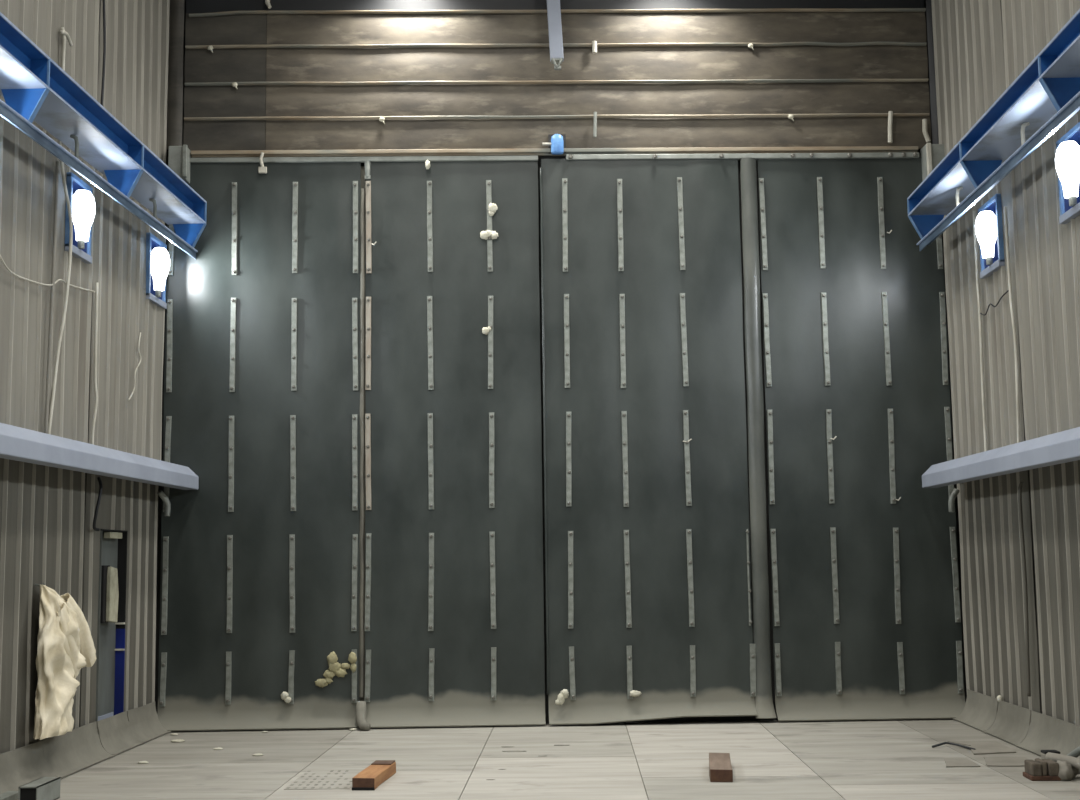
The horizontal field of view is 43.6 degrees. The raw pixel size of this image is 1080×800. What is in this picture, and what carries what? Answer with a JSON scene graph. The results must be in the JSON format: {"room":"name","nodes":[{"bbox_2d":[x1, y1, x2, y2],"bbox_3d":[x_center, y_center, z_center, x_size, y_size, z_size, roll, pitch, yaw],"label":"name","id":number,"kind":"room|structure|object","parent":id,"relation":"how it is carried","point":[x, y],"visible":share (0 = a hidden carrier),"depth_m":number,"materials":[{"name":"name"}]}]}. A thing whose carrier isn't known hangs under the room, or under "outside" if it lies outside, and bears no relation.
{"room":"industrial warehouse","nodes":[
{"label":"industrial warehouse","id":0,"kind":"room"},
{"bbox_2d":[0,458,85,753],"bbox_3d":[-3.916,1.591,10.281,0.052,2.240,2.461,-1,-7,1],"label":"sheet","id":1,"kind":"object","parent":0,"point":[42,508],"visible":0.61,"depth_m":10.37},
{"bbox_2d":[33,583,96,739],"bbox_3d":[-3.750,2.024,10.648,0.310,1.160,0.976,-1,-7,1],"label":"hanging cloth","id":2,"kind":"object","parent":1,"relation":"hanging from","point":[65,643],"visible":1,"depth_m":10.39,"materials":[{"name":"beige fabric"}]},
{"bbox_2d":[0,96,94,442],"bbox_3d":[-3.939,-0.842,10.566,0.046,2.660,2.462,-1,-7,1],"label":"sheet","id":3,"kind":"object","parent":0,"point":[27,169],"visible":0.74,"depth_m":10.59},
{"bbox_2d":[0,255,95,292],"bbox_3d":[-3.904,-0.957,10.783,0.014,0.217,1.974,-1,-7,1],"label":"cable","id":4,"kind":"object","parent":3,"relation":"attached to","point":[2,260],"visible":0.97,"depth_m":10.52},
{"bbox_2d":[44,161,58,433],"bbox_3d":[-3.901,-0.811,10.793,0.030,2.271,0.110,-1,-7,1],"label":"cable","id":5,"kind":"object","parent":3,"relation":"attached to","point":[57,162],"visible":0.95,"depth_m":10.79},
{"bbox_2d":[48,141,72,433],"bbox_3d":[-3.892,-0.887,10.933,0.066,2.459,0.265,-2,-7,14],"label":"cable","id":6,"kind":"object","parent":3,"relation":"attached to","point":[59,142],"visible":0.91,"depth_m":11.02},
{"bbox_2d":[64,172,95,263],"bbox_3d":[-3.931,-1.540,11.483,0.320,0.670,0.500,-1,-7,1],"label":"wall lamp","id":7,"kind":"object","parent":3,"relation":"attached to","point":[82,202],"visible":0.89,"depth_m":11.38,"materials":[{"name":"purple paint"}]},
{"bbox_2d":[77,240,84,248],"bbox_3d":[-3.879,-1.319,11.415,0.060,0.078,0.057,-1,-7,1],"label":"socket","id":8,"kind":"object","parent":7,"relation":"attached to","point":[80,243],"depth_m":11.39,"materials":[{"name":"grey metal"}]},
{"bbox_2d":[0,12,206,258],"bbox_3d":[-3.803,-2.376,7.952,0.403,0.760,12.220,-1,-7,1],"label":"beam","id":9,"kind":"structure","parent":3,"relation":"attached to","point":[33,86],"depth_m":10.99,"materials":[{"name":"metal"}]},
{"bbox_2d":[0,0,99,167],"bbox_3d":[-3.985,-4.249,10.965,0.046,4.200,2.467,-1,-7,1],"label":"sheet","id":10,"kind":"object","parent":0,"point":[41,21],"visible":0.53,"depth_m":11.32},
{"bbox_2d":[61,27,65,70],"bbox_3d":[-3.929,-2.798,11.119,0.040,0.552,0.038,2,-7,-21],"label":"pipe","id":11,"kind":"object","parent":10,"relation":"attached to","point":[62,28],"visible":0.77,"depth_m":11.12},
{"bbox_2d":[59,30,72,45],"bbox_3d":[-3.911,-2.994,11.169,0.042,0.080,0.192,-2,-7,8],"label":"clip","id":12,"kind":"object","parent":10,"relation":"attached to","point":[61,31],"visible":1,"depth_m":11.16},
{"bbox_2d":[100,0,105,105],"bbox_3d":[-3.909,-3.461,12.110,0.026,2.101,0.064,-3,-7,15],"label":"cable","id":13,"kind":"object","parent":10,"relation":"attached to","point":[104,15],"visible":0.78,"depth_m":12.08,"materials":[{"name":"black rubber"}]},
{"bbox_2d":[79,7,99,726],"bbox_3d":[-4.382,-2.132,6.216,0.290,9.500,17.000,-1,-7,1],"label":"wall","id":14,"kind":"structure","parent":0,"point":[99,7],"depth_m":12.14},
{"bbox_2d":[96,529,127,731],"bbox_3d":[-3.930,2.061,12.225,0.130,1.760,0.690,-1,-7,1],"label":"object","id":15,"kind":"structure","parent":14,"relation":"in","point":[113,543],"depth_m":12.44,"materials":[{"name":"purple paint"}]},
{"bbox_2d":[100,565,118,622],"bbox_3d":[-3.909,1.760,12.245,0.090,0.519,0.290,-1,-7,1],"label":"pad","id":16,"kind":"object","parent":15,"relation":"hanging from","point":[109,575],"visible":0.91,"depth_m":12.17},
{"bbox_2d":[80,473,158,726],"bbox_3d":[-3.861,1.855,12.539,0.046,2.240,2.050,-1,-7,1],"label":"sheet","id":17,"kind":"object","parent":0,"point":[126,505],"visible":0.8,"depth_m":12.76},
{"bbox_2d":[93,477,102,530],"bbox_3d":[-3.827,0.899,11.712,0.080,0.472,0.155,-1,-7,1],"label":"cable","id":18,"kind":"object","parent":17,"relation":"attached to","point":[98,478],"visible":1,"depth_m":11.66,"materials":[{"name":"black rubber"}]},
{"bbox_2d":[88,172,165,459],"bbox_3d":[-3.878,-0.578,12.823,0.046,2.660,2.055,-1,-7,1],"label":"sheet","id":19,"kind":"object","parent":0,"point":[133,426],"visible":0.75,"depth_m":12.65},
{"bbox_2d":[91,283,98,444],"bbox_3d":[-3.867,-0.281,11.756,0.030,1.500,0.069,-3,-7,16],"label":"cable","id":20,"kind":"object","parent":19,"relation":"attached to","point":[97,284],"visible":0.85,"depth_m":11.75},
{"bbox_2d":[128,332,140,400],"bbox_3d":[-3.844,-0.320,12.825,0.014,0.698,0.341,-1,-7,1],"label":"cable","id":21,"kind":"object","parent":19,"relation":"attached to","point":[140,332],"visible":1,"depth_m":12.85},
{"bbox_2d":[146,232,169,308],"bbox_3d":[-3.876,-1.293,13.598,0.320,0.670,0.550,-1,-7,1],"label":"wall lamp","id":22,"kind":"object","parent":19,"relation":"attached to","point":[157,256],"visible":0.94,"depth_m":13.49,"materials":[{"name":"glass"}]},
{"bbox_2d":[155,290,160,296],"bbox_3d":[-3.824,-1.071,13.530,0.060,0.078,0.057,-1,-7,1],"label":"socket","id":23,"kind":"object","parent":22,"relation":"attached to","point":[157,292],"depth_m":13.51,"materials":[{"name":"grey metal"}]},
{"bbox_2d":[95,0,184,224],"bbox_3d":[-3.861,-3.986,13.223,0.182,4.200,2.055,-1,-7,1],"label":"sheet","id":24,"kind":"object","parent":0,"point":[137,31],"depth_m":13.44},
{"bbox_2d":[17,719,1079,799],"bbox_3d":[0.037,2.412,5.545,8.710,0.200,16.950,-1,-7,1],"label":"floor","id":25,"kind":"structure","parent":0,"point":[896,759],"depth_m":10.86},
{"bbox_2d":[0,791,17,799],"bbox_3d":[-3.775,2.725,8.855,0.100,0.048,1.600,-1,-7,1],"label":"floor strip","id":26,"kind":"object","parent":25,"relation":"on","point":[9,795],"visible":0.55,"depth_m":9.51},
{"bbox_2d":[0,740,61,793],"bbox_3d":[-3.801,2.703,9.765,0.181,0.294,1.400,-1,-7,1],"label":"skirt","id":27,"kind":"object","parent":25,"relation":"on","point":[21,766],"visible":0.75,"depth_m":10.04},
{"bbox_2d":[18,777,60,799],"bbox_3d":[-3.495,2.743,9.440,0.130,0.145,0.420,-1,-7,1],"label":"tube","id":28,"kind":"object","parent":25,"relation":"on","point":[44,788],"visible":1,"depth_m":9.38,"materials":[{"name":"grey metal"}]},
{"bbox_2d":[43,722,114,777],"bbox_3d":[-3.768,2.855,11.073,0.184,0.295,1.185,-1,-7,1],"label":"skirt","id":29,"kind":"object","parent":25,"relation":"on","point":[78,749],"visible":0.98,"depth_m":11.02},
{"bbox_2d":[96,711,143,754],"bbox_3d":[-3.741,2.971,12.066,0.182,0.296,0.766,-1,-7,1],"label":"skirt","id":30,"kind":"object","parent":25,"relation":"on","point":[116,736],"visible":1,"depth_m":12.05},
{"bbox_2d":[127,701,170,742],"bbox_3d":[-3.721,3.065,12.875,0.182,0.297,0.816,-1,-7,1],"label":"skirt","id":31,"kind":"object","parent":25,"relation":"on","point":[145,725],"visible":1,"depth_m":12.87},
{"bbox_2d":[284,769,363,789],"bbox_3d":[-1.617,2.888,10.296,0.480,0.004,0.910,-1,-7,1],"label":"plate","id":32,"kind":"object","parent":25,"relation":"on","point":[311,779],"visible":0.92,"depth_m":10.24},
{"bbox_2d":[355,701,370,729],"bbox_3d":[-1.747,3.106,13.296,0.118,0.270,0.293,2,-7,-22],"label":"pipe","id":33,"kind":"object","parent":25,"relation":"on","point":[361,712],"visible":1,"depth_m":13.29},
{"bbox_2d":[352,760,395,789],"bbox_3d":[-1.247,2.824,10.183,0.176,0.096,0.808,-1,-7,5],"label":"wood block","id":34,"kind":"object","parent":25,"relation":"on","point":[371,777],"visible":1,"depth_m":10.01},
{"bbox_2d":[503,750,523,751],"bbox_3d":[-0.220,3.028,11.651,0.222,0.012,0.082,-1,-7,1],"label":"flake","id":35,"kind":"object","parent":25,"relation":"on","point":[507,750],"visible":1,"depth_m":11.63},
{"bbox_2d":[709,753,732,781],"bbox_3d":[1.381,2.810,10.352,0.176,0.093,0.860,-2,-7,6],"label":"wood block","id":36,"kind":"object","parent":25,"relation":"on","point":[720,768],"visible":1,"depth_m":10.03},
{"bbox_2d":[757,157,964,720],"bbox_3d":[3.283,0.311,13.822,1.922,5.785,0.168,-1,-7,-1],"label":"panel","id":37,"kind":"object","parent":25,"relation":"on","point":[866,604],"visible":0.99,"depth_m":13.86,"materials":[{"name":"metal"}]},
{"bbox_2d":[740,158,776,718],"bbox_3d":[2.206,0.316,13.782,0.210,5.736,0.159,-1,-7,-1],"label":"vertical post","id":38,"kind":"object","parent":37,"relation":"attached to","point":[764,705],"visible":1,"depth_m":13.79,"materials":[{"name":"metal"}]},
{"bbox_2d":[566,152,918,159],"bbox_3d":[2.130,-2.557,14.183,3.720,0.055,0.109,-1,-7,-1],"label":"top angle","id":39,"kind":"object","parent":38,"relation":"on","point":[889,155],"visible":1,"depth_m":14.16,"materials":[{"name":"grey metal"}]},
{"bbox_2d":[540,159,757,724],"bbox_3d":[1.088,0.331,13.756,2.106,5.781,0.166,-1,-7,-1],"label":"panel","id":40,"kind":"object","parent":39,"relation":"hanging from","point":[648,566],"visible":1,"depth_m":13.80,"materials":[{"name":"metal"}]},
{"bbox_2d":[555,689,568,704],"bbox_3d":[0.217,2.951,13.418,0.143,0.155,0.070,3,-8,-27],"label":"lump","id":41,"kind":"object","parent":40,"relation":"attached to","point":[563,694],"visible":1,"depth_m":13.40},
{"bbox_2d":[630,690,641,696],"bbox_3d":[0.955,2.923,13.460,0.119,0.068,0.057,-1,-7,-1],"label":"lump","id":42,"kind":"object","parent":40,"relation":"attached to","point":[633,693],"visible":1,"depth_m":13.45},
{"bbox_2d":[932,742,975,749],"bbox_3d":[3.540,2.939,11.480,0.376,0.036,0.178,-6,-8,36],"label":"wire","id":43,"kind":"object","parent":25,"relation":"on","point":[943,743],"visible":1,"depth_m":11.53,"materials":[{"name":"black rubber"}]},
{"bbox_2d":[944,758,980,766],"bbox_3d":[3.285,2.862,10.664,0.275,0.008,0.424,-1,-7,1],"label":"scrap","id":44,"kind":"object","parent":25,"relation":"on","point":[950,762],"visible":1,"depth_m":10.60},
{"bbox_2d":[953,689,997,731],"bbox_3d":[4.173,2.971,12.966,0.173,0.294,0.970,-1,-7,1],"label":"skirt","id":45,"kind":"object","parent":25,"relation":"on","point":[979,712],"visible":1,"depth_m":12.93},
{"bbox_2d":[947,741,1015,754],"bbox_3d":[3.775,2.949,11.468,0.420,0.010,0.767,-1,-7,1],"label":"scrap","id":46,"kind":"object","parent":25,"relation":"on","point":[982,747],"visible":0.95,"depth_m":11.43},
{"bbox_2d":[983,700,1030,744],"bbox_3d":[4.147,2.860,12.016,0.169,0.294,0.886,-1,-7,1],"label":"skirt","id":47,"kind":"object","parent":25,"relation":"on","point":[1011,724],"visible":1,"depth_m":11.99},
{"bbox_2d":[984,757,1029,766],"bbox_3d":[3.696,2.859,10.681,0.368,0.008,0.482,-2,-7,11],"label":"scrap","id":48,"kind":"object","parent":25,"relation":"on","point":[990,761],"visible":0.77,"depth_m":10.66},
{"bbox_2d":[1023,758,1060,780],"bbox_3d":[3.674,2.705,9.900,0.215,0.135,0.220,-1,-7,3],"label":"block","id":49,"kind":"object","parent":25,"relation":"on","point":[1039,769],"visible":1,"depth_m":9.80,"materials":[{"name":"red wood"}]},
{"bbox_2d":[1015,711,1079,772],"bbox_3d":[4.102,2.648,10.213,0.174,0.295,2.685,-1,-7,1],"label":"skirt","id":50,"kind":"object","parent":25,"relation":"on","point":[1045,732],"visible":0.76,"depth_m":11.04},
{"bbox_2d":[1041,750,1060,758],"bbox_3d":[3.850,2.723,10.178,0.120,0.160,0.110,-1,-7,1],"label":"can","id":51,"kind":"object","parent":25,"relation":"on","point":[1043,754],"visible":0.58,"depth_m":10.15,"materials":[{"name":"metal"}]},
{"bbox_2d":[1045,752,1079,769],"bbox_3d":[3.990,2.647,9.625,0.168,0.157,0.960,2,-7,-20],"label":"hose","id":52,"kind":"object","parent":25,"relation":"on","point":[1075,762],"visible":0.78,"depth_m":9.90,"materials":[{"name":"rubber"}]},
{"bbox_2d":[1057,760,1078,780],"bbox_3d":[3.844,2.705,9.874,0.163,0.169,0.257,-7,-9,42],"label":"rag","id":53,"kind":"object","parent":25,"relation":"on","point":[1067,772],"visible":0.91,"depth_m":9.78,"materials":[{"name":"fabric"}]},
{"bbox_2d":[1067,746,1079,757],"bbox_3d":[4.045,2.636,9.906,0.090,0.195,0.695,1,-7,-14],"label":"hose","id":54,"kind":"object","parent":25,"relation":"on","point":[1076,752],"visible":0.47,"depth_m":10.06,"materials":[{"name":"grey rubber"}]},
{"bbox_2d":[186,0,923,12],"bbox_3d":[0.176,-5.051,14.472,7.860,1.860,0.030,-1,-7,-1],"label":"sheet","id":55,"kind":"object","parent":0,"point":[192,6],"visible":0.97,"depth_m":14.37,"materials":[{"name":"wood"}]},
{"bbox_2d":[155,0,966,723],"bbox_3d":[0.263,-1.258,14.199,8.900,9.500,0.200,-1,-7,-1],"label":"wall","id":56,"kind":"structure","parent":0,"point":[720,718],"depth_m":13.87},
{"bbox_2d":[183,120,265,150],"bbox_3d":[-3.298,-2.762,14.125,0.848,0.366,0.027,-1,-7,-1],"label":"sheet","id":57,"kind":"object","parent":56,"relation":"attached to","point":[231,134],"visible":0.98,"depth_m":14.11,"materials":[{"name":"wood"}]},
{"bbox_2d":[184,85,265,116],"bbox_3d":[-3.303,-3.132,14.167,0.848,0.381,0.028,-1,-7,-1],"label":"sheet","id":58,"kind":"object","parent":56,"relation":"attached to","point":[246,100],"visible":1,"depth_m":14.16,"materials":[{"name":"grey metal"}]},
{"bbox_2d":[185,48,265,82],"bbox_3d":[-3.308,-3.522,14.213,0.848,0.406,0.030,-1,-7,-1],"label":"sheet","id":59,"kind":"object","parent":56,"relation":"attached to","point":[226,64],"visible":1,"depth_m":14.20,"materials":[{"name":"wood"}]},
{"bbox_2d":[185,13,266,44],"bbox_3d":[-3.314,-3.906,14.261,0.848,0.371,0.025,-1,-7,-1],"label":"sheet","id":60,"kind":"object","parent":56,"relation":"attached to","point":[237,29],"visible":1,"depth_m":14.25,"materials":[{"name":"wood"}]},
{"bbox_2d":[542,134,565,154],"bbox_3d":[0.147,-2.675,14.121,0.245,0.220,0.130,-1,-7,-1],"label":"roller","id":61,"kind":"object","parent":56,"relation":"attached to","point":[556,142],"visible":1,"depth_m":14.08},
{"bbox_2d":[191,146,917,157],"bbox_3d":[0.175,-2.597,14.153,7.610,0.060,0.082,-1,-7,-1],"label":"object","id":62,"kind":"structure","parent":56,"relation":"attached to","point":[858,149],"depth_m":14.12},
{"bbox_2d":[168,145,190,183],"bbox_3d":[-3.725,-2.430,13.966,0.200,0.360,0.240,-1,-7,-1],"label":"box","id":63,"kind":"object","parent":62,"relation":"attached to","point":[179,157],"visible":0.89,"depth_m":13.89,"materials":[{"name":"grey metal"}]},
{"bbox_2d":[259,152,266,172],"bbox_3d":[-2.876,-2.463,14.015,0.080,0.215,0.047,-1,-7,-1],"label":"hook","id":64,"kind":"object","parent":62,"relation":"hanging from","point":[262,169],"visible":1,"depth_m":14.00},
{"bbox_2d":[190,156,537,162],"bbox_3d":[-1.834,-2.509,14.108,3.630,0.050,0.071,-1,-7,-1],"label":"top angle","id":65,"kind":"object","parent":62,"relation":"attached to","point":[382,158],"visible":1,"depth_m":14.08,"materials":[{"name":"grey metal"}]},
{"bbox_2d":[157,162,360,730],"bbox_3d":[-2.830,0.377,13.687,2.001,5.785,0.166,-1,-7,-1],"label":"panel","id":66,"kind":"object","parent":65,"relation":"hanging from","point":[260,576],"visible":0.94,"depth_m":13.72,"materials":[{"name":"metal"}]},
{"bbox_2d":[281,691,290,702],"bbox_3d":[-2.522,2.952,13.415,0.105,0.117,0.054,-1,-7,-1],"label":"lump","id":67,"kind":"object","parent":66,"relation":"attached to","point":[284,696],"visible":1,"depth_m":13.40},
{"bbox_2d":[314,651,356,687],"bbox_3d":[-2.034,2.682,13.461,0.422,0.355,0.068,-1,-7,2],"label":"lump","id":68,"kind":"object","parent":66,"relation":"attached to","point":[335,668],"visible":1,"depth_m":13.45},
{"bbox_2d":[359,166,365,700],"bbox_3d":[-1.811,0.359,13.798,0.080,5.650,0.087,-1,-7,-1],"label":"pipe","id":69,"kind":"object","parent":66,"relation":"attached to","point":[363,181],"visible":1,"depth_m":13.77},
{"bbox_2d":[365,160,370,179],"bbox_3d":[-1.797,-2.402,14.095,0.070,0.204,0.073,-1,-7,-1],"label":"hanger","id":70,"kind":"object","parent":65,"relation":"hanging from","point":[367,163],"visible":1,"depth_m":14.07,"materials":[{"name":"grey metal"}]},
{"bbox_2d":[364,161,545,727],"bbox_3d":[-0.883,0.356,13.732,1.802,5.785,0.162,-1,-7,-1],"label":"panel","id":71,"kind":"object","parent":65,"relation":"hanging from","point":[454,629],"visible":1,"depth_m":13.77,"materials":[{"name":"metal"}]},
{"bbox_2d":[425,160,429,168],"bbox_3d":[-1.166,-2.447,14.045,0.055,0.108,0.047,-1,-7,-1],"label":"lump","id":72,"kind":"object","parent":71,"relation":"attached to","point":[427,163],"visible":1,"depth_m":14.03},
{"bbox_2d":[482,327,490,334],"bbox_3d":[-0.548,-0.712,13.887,0.098,0.086,0.054,-1,-7,-1],"label":"lump","id":73,"kind":"object","parent":71,"relation":"attached to","point":[485,330],"visible":1,"depth_m":13.87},
{"bbox_2d":[480,230,498,239],"bbox_3d":[-0.525,-1.713,14.005,0.197,0.106,0.063,-1,-7,-1],"label":"lump","id":74,"kind":"object","parent":71,"relation":"attached to","point":[483,234],"visible":1,"depth_m":13.98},
{"bbox_2d":[488,203,497,215],"bbox_3d":[-0.490,-1.980,14.032,0.103,0.142,0.056,-1,-7,-1],"label":"lump","id":75,"kind":"object","parent":71,"relation":"attached to","point":[493,207],"visible":1,"depth_m":14.02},
{"bbox_2d":[267,12,925,44],"bbox_3d":[0.617,-3.948,14.353,7.008,0.371,0.032,-1,-7,-1],"label":"sheet","id":76,"kind":"object","parent":56,"relation":"attached to","point":[678,27],"visible":0.96,"depth_m":14.35,"materials":[{"name":"wood"}]},
{"bbox_2d":[189,8,925,16],"bbox_3d":[0.209,-4.114,14.337,7.820,0.060,0.044,-1,-7,-1],"label":"bar","id":77,"kind":"object","parent":76,"relation":"attached to","point":[764,9],"visible":0.98,"depth_m":14.33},
{"bbox_2d":[266,45,927,81],"bbox_3d":[0.622,-3.564,14.307,7.008,0.406,0.033,-1,-7,-1],"label":"plank","id":78,"kind":"object","parent":56,"relation":"attached to","point":[797,61],"visible":0.98,"depth_m":14.30,"materials":[{"name":"wood"}]},
{"bbox_2d":[185,41,926,48],"bbox_3d":[0.194,-3.756,14.295,7.840,0.041,0.044,-1,-7,-1],"label":"bar","id":79,"kind":"object","parent":78,"relation":"attached to","point":[877,42],"visible":0.98,"depth_m":14.28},
{"bbox_2d":[592,41,596,53],"bbox_3d":[0.576,-3.723,14.254,0.048,0.120,0.048,2,-7,-24],"label":"peg","id":80,"kind":"object","parent":79,"relation":"attached to","point":[594,43],"visible":1,"depth_m":14.23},
{"bbox_2d":[266,82,929,116],"bbox_3d":[0.627,-3.174,14.261,7.008,0.381,0.031,-1,-7,-1],"label":"plank","id":81,"kind":"object","parent":56,"relation":"attached to","point":[831,97],"visible":1,"depth_m":14.25,"materials":[{"name":"wood"}]},
{"bbox_2d":[185,78,928,85],"bbox_3d":[0.200,-3.354,14.248,7.840,0.033,0.044,-1,-7,-1],"label":"bar","id":82,"kind":"object","parent":81,"relation":"attached to","point":[925,79],"visible":1,"depth_m":14.24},
{"bbox_2d":[266,115,930,149],"bbox_3d":[0.632,-2.804,14.219,7.008,0.366,0.034,-1,-7,-1],"label":"sheet","id":83,"kind":"object","parent":56,"relation":"attached to","point":[749,131],"visible":0.99,"depth_m":14.21,"materials":[{"name":"wood"}]},
{"bbox_2d":[184,113,928,120],"bbox_3d":[0.200,-2.978,14.204,7.830,0.033,0.044,-1,-7,-1],"label":"bar","id":84,"kind":"object","parent":83,"relation":"attached to","point":[836,114],"visible":1,"depth_m":14.19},
{"bbox_2d":[593,112,596,137],"bbox_3d":[0.577,-2.884,14.150,0.044,0.271,0.034,-1,-7,-1],"label":"hanging rod","id":85,"kind":"object","parent":84,"relation":"hanging from","point":[595,113],"visible":1,"depth_m":14.14,"materials":[{"name":"grey metal"}]},
{"bbox_2d":[888,111,892,142],"bbox_3d":[3.687,-2.872,14.214,0.068,0.338,0.048,-1,-7,-1],"label":"pipe","id":86,"kind":"object","parent":84,"relation":"hanging from","point":[890,113],"visible":1,"depth_m":14.20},
{"bbox_2d":[922,119,930,142],"bbox_3d":[4.069,-2.833,14.228,0.086,0.249,0.052,-1,-7,-1],"label":"pipe","id":87,"kind":"object","parent":84,"relation":"hanging from","point":[924,121],"visible":1,"depth_m":14.21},
{"bbox_2d":[1000,0,1041,713],"bbox_3d":[4.334,-2.274,6.007,0.290,9.500,17.000,-1,-7,1],"label":"wall","id":88,"kind":"structure","parent":0,"point":[1000,0],"depth_m":12.03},
{"bbox_2d":[926,0,1006,218],"bbox_3d":[4.177,-4.030,13.337,0.158,4.300,2.185,-1,-7,1],"label":"sheet","id":89,"kind":"object","parent":88,"relation":"attached to","point":[967,34],"depth_m":13.40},
{"bbox_2d":[920,143,944,180],"bbox_3d":[4.128,-2.450,14.144,0.210,0.430,0.240,-1,-7,-1],"label":"box","id":90,"kind":"object","parent":89,"relation":"attached to","point":[932,155],"visible":0.59,"depth_m":14.08,"materials":[{"name":"grey metal"}]},
{"bbox_2d":[943,173,1024,458],"bbox_3d":[4.206,-0.584,12.933,0.048,2.640,2.183,-1,-7,1],"label":"sheet","id":91,"kind":"object","parent":88,"relation":"attached to","point":[958,239],"visible":0.82,"depth_m":12.99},
{"bbox_2d":[972,211,986,450],"bbox_3d":[4.174,-0.619,12.803,0.028,2.400,0.060,-1,-7,1],"label":"cable","id":92,"kind":"object","parent":91,"relation":"attached to","point":[973,212],"visible":0.93,"depth_m":12.79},
{"bbox_2d":[975,194,1004,278],"bbox_3d":[4.187,-1.509,12.508,0.320,0.670,0.570,-1,-7,1],"label":"wall lamp","id":93,"kind":"object","parent":91,"relation":"attached to","point":[988,225],"visible":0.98,"depth_m":12.40,"materials":[{"name":"blue paint"}]},
{"bbox_2d":[986,257,992,264],"bbox_3d":[4.139,-1.286,12.443,0.060,0.078,0.057,-1,-7,1],"label":"socket","id":94,"kind":"object","parent":93,"relation":"attached to","point":[989,260],"depth_m":12.42,"materials":[{"name":"grey metal"}]},
{"bbox_2d":[980,290,1008,315],"bbox_3d":[4.159,-0.875,12.375,0.012,0.102,0.842,-1,-7,1],"label":"cable","id":95,"kind":"object","parent":91,"relation":"attached to","point":[1008,290],"visible":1,"depth_m":12.35,"materials":[{"name":"black rubber"}]},
{"bbox_2d":[1004,206,1019,442],"bbox_3d":[4.155,-0.628,11.861,0.030,2.201,0.068,1,-7,-14],"label":"cable","id":96,"kind":"object","parent":91,"relation":"attached to","point":[1005,207],"visible":0.94,"depth_m":11.85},
{"bbox_2d":[957,470,1040,712],"bbox_3d":[4.256,1.800,12.653,0.044,2.160,2.182,-1,-7,1],"label":"sheet","id":97,"kind":"object","parent":88,"relation":"attached to","point":[989,528],"visible":0.8,"depth_m":12.58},
{"bbox_2d":[1018,482,1030,696],"bbox_3d":[4.173,1.624,11.638,0.053,1.836,0.152,-1,-7,1],"label":"cable","id":98,"kind":"object","parent":97,"relation":"attached to","point":[1020,483],"visible":1,"depth_m":11.63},
{"bbox_2d":[1001,0,1079,150],"bbox_3d":[4.101,-4.307,10.963,0.054,4.300,2.566,-1,-7,1],"label":"sheet","id":99,"kind":"object","parent":88,"relation":"attached to","point":[1028,26],"visible":0.43,"depth_m":11.47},
{"bbox_2d":[1010,110,1079,440],"bbox_3d":[4.149,-0.861,10.561,0.042,2.640,2.566,-1,-7,1],"label":"sheet","id":100,"kind":"object","parent":88,"relation":"attached to","point":[1046,251],"visible":0.79,"depth_m":11.10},
{"bbox_2d":[1055,122,1079,223],"bbox_3d":[4.133,-1.753,10.423,0.320,0.670,0.570,-1,-7,1],"label":"wall lamp","id":101,"kind":"object","parent":100,"relation":"attached to","point":[1067,158],"visible":1,"depth_m":10.34,"materials":[{"name":"blue paint"}]},
{"bbox_2d":[1069,196,1076,205],"bbox_3d":[4.085,-1.530,10.357,0.060,0.078,0.057,-1,-7,1],"label":"socket","id":102,"kind":"object","parent":101,"relation":"attached to","point":[1072,199],"depth_m":10.33,"materials":[{"name":"grey metal"}]},
{"bbox_2d":[1029,460,1079,725],"bbox_3d":[4.191,1.521,10.273,0.044,2.160,2.579,-1,-7,1],"label":"sheet","id":103,"kind":"object","parent":88,"relation":"attached to","point":[1054,489],"visible":0.84,"depth_m":10.98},
{"bbox_3d":[3.918,-5.131,3.924,0.050,4.300,3.987,-1,-7,1],"label":"sheet","id":104,"kind":"object","parent":88,"relation":"attached to","visible":0},
{"bbox_2d":[907,9,1079,250],"bbox_3d":[3.821,-2.526,7.792,0.423,0.601,12.260,-1,-7,1],"label":"beam","id":105,"kind":"structure","parent":104,"relation":"attached to","point":[1046,94],"depth_m":11.14,"materials":[{"name":"metal"}]},
{"bbox_3d":[-0.090,-7.025,6.627,8.910,0.200,17.300,-1,-7,1],"label":"ceiling","id":106,"kind":"structure","parent":0,"visible":0},
{"bbox_2d":[547,0,563,69],"bbox_3d":[0.104,-4.716,14.189,0.250,2.590,0.120,-1,-7,-1],"label":"post","id":107,"kind":"object","parent":106,"relation":"hanging from","point":[553,6],"visible":1,"depth_m":14.04,"materials":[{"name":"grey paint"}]},
{"bbox_3d":[-4.116,-1.643,3.724,0.048,2.660,3.984,-1,-7,1],"label":"sheet","id":108,"kind":"object","parent":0,"visible":0},
{"bbox_2d":[0,423,198,489],"bbox_3d":[-3.792,0.088,7.633,0.370,0.235,12.160,-1,-7,1],"label":"wall ledge","id":109,"kind":"object","parent":108,"relation":"attached to","point":[16,443],"visible":1,"depth_m":10.62,"materials":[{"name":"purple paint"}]},
{"bbox_2d":[157,490,170,515],"bbox_3d":[-3.752,1.028,13.475,0.060,0.263,0.151,-7,-9,42],"label":"pipe fitting","id":110,"kind":"object","parent":109,"relation":"attached to","point":[160,493],"visible":1,"depth_m":13.47,"materials":[{"name":"grey metal"}]},
{"bbox_3d":[3.964,-1.685,3.520,0.047,2.640,3.982,-1,-7,1],"label":"sheet","id":111,"kind":"object","parent":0,"visible":0},
{"bbox_2d":[922,427,1079,487],"bbox_3d":[3.872,0.055,7.479,0.400,0.230,12.240,-1,-7,1],"label":"wall ledge","id":112,"kind":"object","parent":111,"relation":"attached to","point":[1063,446],"visible":1,"depth_m":10.94,"materials":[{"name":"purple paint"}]},
{"bbox_2d":[948,488,959,511],"bbox_3d":[4.163,1.008,13.585,0.116,0.242,0.076,-3,-7,20],"label":"pipe fitting","id":113,"kind":"object","parent":112,"relation":"attached to","point":[955,491],"visible":1,"depth_m":13.56,"materials":[{"name":"grey metal"}]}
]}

